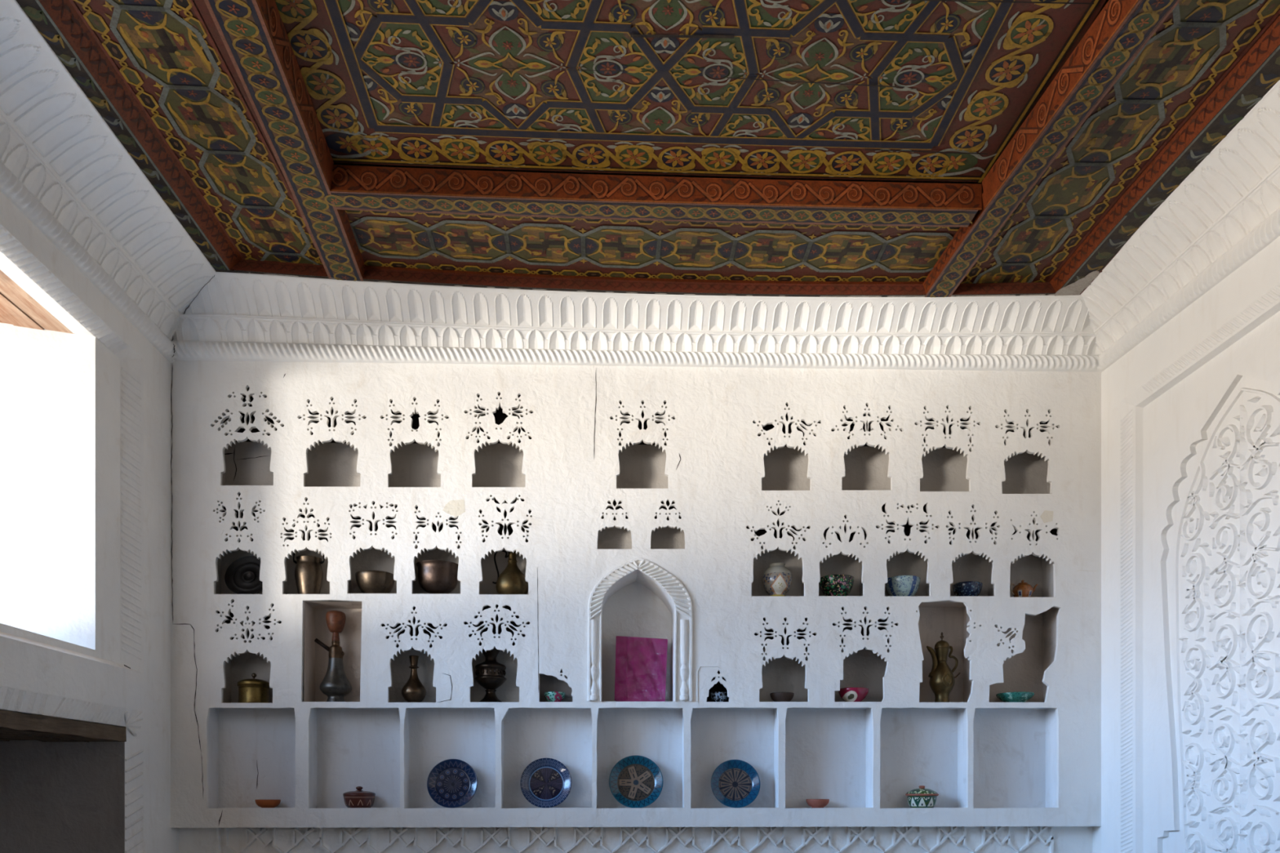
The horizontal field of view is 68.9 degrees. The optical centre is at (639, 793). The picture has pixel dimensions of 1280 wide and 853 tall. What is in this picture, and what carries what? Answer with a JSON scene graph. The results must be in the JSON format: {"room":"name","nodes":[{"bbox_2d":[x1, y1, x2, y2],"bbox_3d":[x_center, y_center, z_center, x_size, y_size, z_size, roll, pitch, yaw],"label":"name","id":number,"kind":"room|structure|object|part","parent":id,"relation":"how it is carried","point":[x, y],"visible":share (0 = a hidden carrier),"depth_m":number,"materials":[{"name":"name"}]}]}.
{"room":"traditional dwelling","nodes":[
{"label":"traditional dwelling","id":0,"kind":"room"},
{"bbox_2d":[0,191,170,852],"bbox_3d":[-2.526,-0.650,1.763,0.701,4.500,5.600,0,0,-2],"label":"wall","id":1,"kind":"structure","parent":0,"point":[55,797],"depth_m":4.16,"materials":[{"name":"white paint"}]},
{"bbox_2d":[0,251,95,649],"bbox_3d":[-2.534,-1.281,1.772,0.595,1.418,4.418,0,0,-2],"label":"window","id":2,"kind":"structure","parent":1,"relation":"in","point":[47,369],"depth_m":3.92,"materials":[{"name":"glass"}]},
{"bbox_2d":[0,710,126,742],"bbox_3d":[-2.596,-0.261,3.366,0.681,0.073,1.606,0,0,-2],"label":"wooden lintel","id":3,"kind":"object","parent":1,"relation":"attached to","point":[14,726],"visible":1,"depth_m":3.74,"materials":[{"name":"brown wood"}]},
{"bbox_2d":[0,0,216,363],"bbox_3d":[-2.086,-2.290,2.882,0.288,0.364,3.400,0,0,-2],"label":"trim","id":4,"kind":"structure","parent":1,"relation":"attached to","point":[62,166],"depth_m":3.60,"materials":[{"name":"white paint"}]},
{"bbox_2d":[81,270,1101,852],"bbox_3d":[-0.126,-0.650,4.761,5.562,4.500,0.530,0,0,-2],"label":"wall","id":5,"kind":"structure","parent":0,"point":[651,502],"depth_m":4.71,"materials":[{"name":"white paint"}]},
{"bbox_2d":[224,555,262,594],"bbox_3d":[-1.966,-1.091,4.681,0.227,0.214,0.085,0,0,0],"label":"metal tray","id":6,"kind":"object","parent":5,"relation":"in","point":[242,576],"visible":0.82,"depth_m":4.69,"materials":[{"name":"black metal"}]},
{"bbox_2d":[237,673,269,702],"bbox_3d":[-1.940,-0.524,4.690,0.156,0.159,0.156,0,0,-2],"label":"pot","id":7,"kind":"object","parent":5,"relation":"in","point":[250,691],"visible":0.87,"depth_m":4.63,"materials":[{"name":"gold metal"}]},
{"bbox_3d":[-1.940,-0.553,4.690,0.156,0.040,0.156,0,0,-2],"label":"lid","id":8,"kind":"part","parent":7,"relation":"part of","materials":[{"name":"gold metal"}]},
{"bbox_3d":[-1.940,-0.587,4.690,0.024,0.031,0.024,0,0,-2],"label":"knob","id":9,"kind":"part","parent":7,"relation":"part of","materials":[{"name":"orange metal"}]},
{"bbox_2d":[254,800,280,808],"bbox_3d":[-1.861,0.055,4.668,0.120,0.044,0.120,0,0,-2],"label":"terracotta bowl","id":10,"kind":"object","parent":5,"relation":"in","point":[261,803],"visible":0.91,"depth_m":4.63,"materials":[{"name":"orange ceramic"}]},
{"bbox_2d":[293,550,324,594],"bbox_3d":[-1.669,-1.124,4.706,0.136,0.285,0.136,0,0,29],"label":"pail","id":11,"kind":"object","parent":5,"relation":"in","point":[308,573],"visible":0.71,"depth_m":4.66,"materials":[{"name":"brown metal"}]},
{"bbox_3d":[-1.670,-1.215,4.706,0.158,0.104,0.007,0,0,-2],"label":"handle","id":12,"kind":"part","parent":11,"relation":"part of","materials":[{"name":"black metal"}]},
{"bbox_2d":[314,610,351,702],"bbox_3d":[-1.541,-0.685,4.725,0.157,0.468,0.157,0,0,43],"label":"pipe","id":13,"kind":"object","parent":5,"relation":"in","point":[335,685],"visible":0.96,"depth_m":4.69,"materials":[{"name":"grey metal"}]},
{"bbox_3d":[-1.540,-0.793,4.725,0.039,0.049,0.039,0,0,-2],"label":"stem","id":14,"kind":"part","parent":13,"relation":"part of","materials":[{"name":"brown wood"}]},
{"bbox_2d":[325,610,346,633],"bbox_3d":[-1.540,-0.866,4.725,0.097,0.107,0.097,0,0,-2],"label":"bowl","id":15,"kind":"object","parent":13,"relation":"on","point":[335,620],"depth_m":4.69,"materials":[{"name":"brown ceramic"}]},
{"bbox_2d":[342,786,375,808],"bbox_3d":[-1.409,0.022,4.687,0.158,0.112,0.158,0,0,-2],"label":"sugar bowl","id":16,"kind":"object","parent":5,"relation":"in","point":[358,798],"visible":0.91,"depth_m":4.63,"materials":[{"name":"brown ceramic"}]},
{"bbox_3d":[-1.409,-0.003,4.687,0.158,0.022,0.158,0,0,-2],"label":"lid","id":17,"kind":"part","parent":16,"relation":"part of","materials":[{"name":"brown ceramic"}]},
{"bbox_3d":[-1.409,-0.022,4.687,0.034,0.023,0.034,0,0,-2],"label":"knob","id":18,"kind":"part","parent":16,"relation":"part of","materials":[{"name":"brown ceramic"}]},
{"bbox_2d":[355,570,395,593],"bbox_3d":[-1.339,-1.046,4.720,0.196,0.117,0.196,0,0,-2],"label":"copper bowl","id":19,"kind":"object","parent":5,"relation":"in","point":[367,581],"visible":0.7,"depth_m":4.65,"materials":[{"name":"gold metal"}]},
{"bbox_2d":[401,655,426,702],"bbox_3d":[-1.144,-0.572,4.723,0.122,0.244,0.122,0,0,-2],"label":"bottle vase","id":20,"kind":"object","parent":5,"relation":"in","point":[413,691],"visible":0.9,"depth_m":4.69,"materials":[{"name":"brown metal"}]},
{"bbox_2d":[415,560,457,593],"bbox_3d":[-1.024,-1.072,4.733,0.219,0.166,0.219,0,0,-2],"label":"copper pot","id":21,"kind":"object","parent":5,"relation":"in","point":[434,576],"visible":0.8,"depth_m":4.66,"materials":[{"name":"brown metal"}]},
{"bbox_2d":[426,759,477,808],"bbox_3d":[-0.946,-0.049,4.712,0.253,0.248,0.069,0,0,-1],"label":"ceramic plate","id":22,"kind":"object","parent":5,"relation":"in","point":[451,783],"visible":1,"depth_m":4.72,"materials":[{"name":"blue ceramic"}]},
{"bbox_2d":[474,647,506,702],"bbox_3d":[-0.760,-0.597,4.749,0.162,0.289,0.162,0,0,-2],"label":"urn","id":23,"kind":"object","parent":5,"relation":"in","point":[490,673],"visible":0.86,"depth_m":4.71,"materials":[{"name":"brown metal"}]},
{"bbox_2d":[474,661,506,688],"bbox_3d":[-0.760,-0.598,4.749,0.162,0.142,0.162,0,0,-2],"label":"bowl","id":24,"kind":"object","parent":23,"relation":"on","point":[490,674],"depth_m":4.69,"materials":[{"name":"brown metal"}]},
{"bbox_2d":[492,550,528,594],"bbox_3d":[-0.650,-1.127,4.749,0.165,0.276,0.165,0,0,35],"label":"jug","id":25,"kind":"object","parent":5,"relation":"in","point":[512,580],"visible":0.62,"depth_m":4.70,"materials":[{"name":"gold metal"}]},
{"bbox_3d":[-0.708,-1.150,4.747,0.085,0.175,0.008,0,0,-2],"label":"handle","id":26,"kind":"part","parent":25,"relation":"part of","materials":[{"name":"black metal"}]},
{"bbox_2d":[520,758,571,808],"bbox_3d":[-0.476,-0.052,4.732,0.260,0.254,0.070,0,0,-1],"label":"ceramic plate","id":27,"kind":"object","parent":5,"relation":"in","point":[544,783],"visible":1,"depth_m":4.74,"materials":[{"name":"blue ceramic"}]},
{"bbox_2d":[543,691,565,702],"bbox_3d":[-0.432,-0.482,4.723,0.108,0.052,0.108,0,0,-2],"label":"floral bowl","id":28,"kind":"object","parent":5,"relation":"in","point":[551,696],"visible":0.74,"depth_m":4.68,"materials":[{"name":"ceramic"}]},
{"bbox_2d":[608,755,662,808],"bbox_3d":[-0.020,-0.058,4.750,0.276,0.270,0.073,0,0,-1],"label":"ceramic plate","id":29,"kind":"object","parent":5,"relation":"in","point":[634,781],"visible":1,"depth_m":4.76,"materials":[{"name":"teal ceramic"}]},
{"bbox_2d":[171,271,1101,372],"bbox_3d":[0.032,-2.297,4.587,4.662,0.350,0.171,0,0,-2],"label":"trim","id":30,"kind":"structure","parent":5,"relation":"attached to","point":[235,316],"depth_m":4.60,"materials":[{"name":"white paint"}]},
{"bbox_2d":[614,635,667,702],"bbox_3d":[0.007,-0.647,4.824,0.310,0.361,0.132,0,0,-2],"label":"book","id":31,"kind":"object","parent":5,"relation":"in","point":[641,663],"visible":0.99,"depth_m":4.82,"materials":[{"name":"pink paper"}]},
{"bbox_2d":[710,692,727,702],"bbox_3d":[0.402,-0.485,4.748,0.088,0.052,0.088,0,0,-2],"label":"bowl","id":32,"kind":"object","parent":5,"relation":"in","point":[715,696],"visible":0.8,"depth_m":4.71,"materials":[{"name":"ceramic"}]},
{"bbox_2d":[711,760,759,808],"bbox_3d":[0.488,-0.048,4.772,0.254,0.248,0.069,0,0,-1],"label":"ceramic plate","id":33,"kind":"object","parent":5,"relation":"in","point":[735,784],"visible":1,"depth_m":4.78,"materials":[{"name":"teal ceramic"}]},
{"bbox_2d":[762,562,792,596],"bbox_3d":[0.707,-1.084,4.806,0.152,0.184,0.152,0,0,-2],"label":"jar","id":34,"kind":"object","parent":5,"relation":"in","point":[777,580],"visible":0.82,"depth_m":4.75,"materials":[{"name":"ceramic"}]},
{"bbox_2d":[769,692,794,702],"bbox_3d":[0.728,-0.486,4.782,0.123,0.050,0.123,0,0,-2],"label":"clay bowl","id":35,"kind":"object","parent":5,"relation":"in","point":[775,696],"visible":0.81,"depth_m":4.74,"materials":[{"name":"brown ceramic"}]},
{"bbox_2d":[805,799,829,808],"bbox_3d":[0.911,0.054,4.784,0.118,0.046,0.118,0,0,-2],"label":"terracotta bowl","id":36,"kind":"object","parent":5,"relation":"in","point":[813,803],"visible":0.95,"depth_m":4.74,"materials":[{"name":"ceramic"}]},
{"bbox_2d":[818,574,853,595],"bbox_3d":[1.014,-1.052,4.819,0.179,0.114,0.179,0,0,-2],"label":"floral bowl","id":37,"kind":"object","parent":5,"relation":"in","point":[832,584],"visible":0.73,"depth_m":4.75,"materials":[{"name":"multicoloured ceramic"}]},
{"bbox_2d":[838,687,868,702],"bbox_3d":[1.097,-0.499,4.797,0.155,0.073,0.155,0,0,-2],"label":"bowl","id":38,"kind":"object","parent":5,"relation":"in","point":[849,694],"visible":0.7,"depth_m":4.74,"materials":[{"name":"ceramic"}]},
{"bbox_2d":[885,575,920,596],"bbox_3d":[1.360,-1.053,4.833,0.177,0.110,0.177,0,0,-2],"label":"patterned bowl","id":39,"kind":"object","parent":5,"relation":"in","point":[900,585],"visible":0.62,"depth_m":4.77,"materials":[{"name":"blue ceramic"}]},
{"bbox_2d":[905,786,938,808],"bbox_3d":[1.452,0.021,4.807,0.165,0.118,0.165,0,0,-2],"label":"sugar bowl","id":40,"kind":"object","parent":5,"relation":"in","point":[921,797],"visible":0.97,"depth_m":4.75,"materials":[{"name":"green ceramic"}]},
{"bbox_3d":[1.452,-0.005,4.807,0.163,0.038,0.163,0,0,-2],"label":"lid","id":41,"kind":"part","parent":40,"relation":"part of","materials":[{"name":"green ceramic"}]},
{"bbox_2d":[926,632,960,702],"bbox_3d":[1.567,-0.648,4.830,0.138,0.372,0.129,0,0,-44],"label":"coffee pot","id":42,"kind":"object","parent":5,"relation":"in","point":[942,681],"visible":0.98,"depth_m":4.80,"materials":[{"name":"brown metal"}]},
{"bbox_3d":[1.510,-0.676,4.824,0.061,0.171,0.040,0,0,-2],"label":"spout","id":43,"kind":"part","parent":42,"relation":"part of","materials":[{"name":"gold metal"}]},
{"bbox_3d":[1.562,-0.768,4.827,0.076,0.045,0.076,0,0,-2],"label":"lid","id":44,"kind":"part","parent":42,"relation":"part of","materials":[{"name":"gold metal"}]},
{"bbox_3d":[1.616,-0.686,4.829,0.061,0.152,0.013,0,0,-2],"label":"handle","id":45,"kind":"part","parent":42,"relation":"part of","materials":[{"name":"gold metal"}]},
{"bbox_2d":[951,581,982,596],"bbox_3d":[1.700,-1.042,4.847,0.150,0.084,0.150,0,0,-2],"label":"patterned bowl","id":46,"kind":"object","parent":5,"relation":"in","point":[966,588],"visible":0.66,"depth_m":4.79,"materials":[{"name":"blue ceramic"}]},
{"bbox_2d":[995,692,1034,702],"bbox_3d":[1.946,-0.490,4.843,0.187,0.052,0.187,0,0,-2],"label":"dish","id":47,"kind":"object","parent":5,"relation":"in","point":[1006,696],"visible":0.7,"depth_m":4.78,"materials":[{"name":"ceramic"}]},
{"bbox_2d":[1009,580,1038,597],"bbox_3d":[1.992,-1.052,4.844,0.111,0.108,0.108,0,0,41],"label":"teapot","id":48,"kind":"object","parent":5,"relation":"in","point":[1023,589],"visible":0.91,"depth_m":4.81,"materials":[{"name":"ceramic"}]},
{"bbox_3d":[1.935,-1.057,4.842,0.029,0.065,0.008,0,0,-2],"label":"handle","id":49,"kind":"part","parent":48,"relation":"part of","materials":[{"name":"beige ceramic"}]},
{"bbox_2d":[16,0,1279,297],"bbox_3d":[-0.110,-2.653,2.014,5.762,0.494,6.100,0,0,-2],"label":"ceiling","id":50,"kind":"structure","parent":0,"point":[740,148],"depth_m":3.58,"materials":[{"name":"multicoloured wood"}]},
{"bbox_3d":[-1.876,-2.500,2.558,0.146,0.067,3.736,0,0,-2],"label":"wall plate","id":51,"kind":"part","parent":50,"relation":"part of","materials":[{"name":"paint"}]},
{"bbox_3d":[-1.571,-2.522,2.615,0.480,0.025,3.822,0,0,-2],"label":"painted panel","id":52,"kind":"part","parent":50,"relation":"part of","materials":[{"name":"red paint"}]},
{"bbox_3d":[0.071,-2.470,4.506,4.200,0.129,0.045,0,0,-2],"label":"wall plate","id":53,"kind":"part","parent":50,"relation":"part of","materials":[{"name":"paint"}]},
{"bbox_3d":[0.076,-2.497,4.241,2.787,0.052,0.535,0,0,-2],"label":"painted panel","id":54,"kind":"part","parent":50,"relation":"part of","materials":[{"name":"red paint"}]},
{"bbox_3d":[0.168,-2.569,2.316,2.790,0.020,3.120,0,0,-2],"label":"painted panel","id":55,"kind":"part","parent":50,"relation":"part of","materials":[{"name":"red paint"}]},
{"bbox_3d":[1.831,-2.509,2.757,0.530,0.036,3.822,0,0,-2],"label":"painted panel","id":56,"kind":"part","parent":50,"relation":"part of","materials":[{"name":"red paint"}]},
{"bbox_3d":[2.167,-2.486,2.765,0.159,0.083,3.811,0,0,-2],"label":"wall plate","id":57,"kind":"part","parent":50,"relation":"part of","materials":[{"name":"paint"}]},
{"bbox_2d":[1101,235,1279,852],"bbox_3d":[2.511,-0.650,1.974,0.084,4.500,5.600,0,0,-2],"label":"wall","id":58,"kind":"structure","parent":0,"point":[1190,415],"depth_m":4.11,"materials":[{"name":"white paint"}]},
{"bbox_2d":[1080,80,1279,372],"bbox_3d":[2.321,-2.286,3.067,0.216,0.372,3.400,0,0,-2],"label":"trim","id":59,"kind":"structure","parent":58,"relation":"attached to","point":[1226,211],"depth_m":3.87,"materials":[{"name":"white paint"}]}
]}

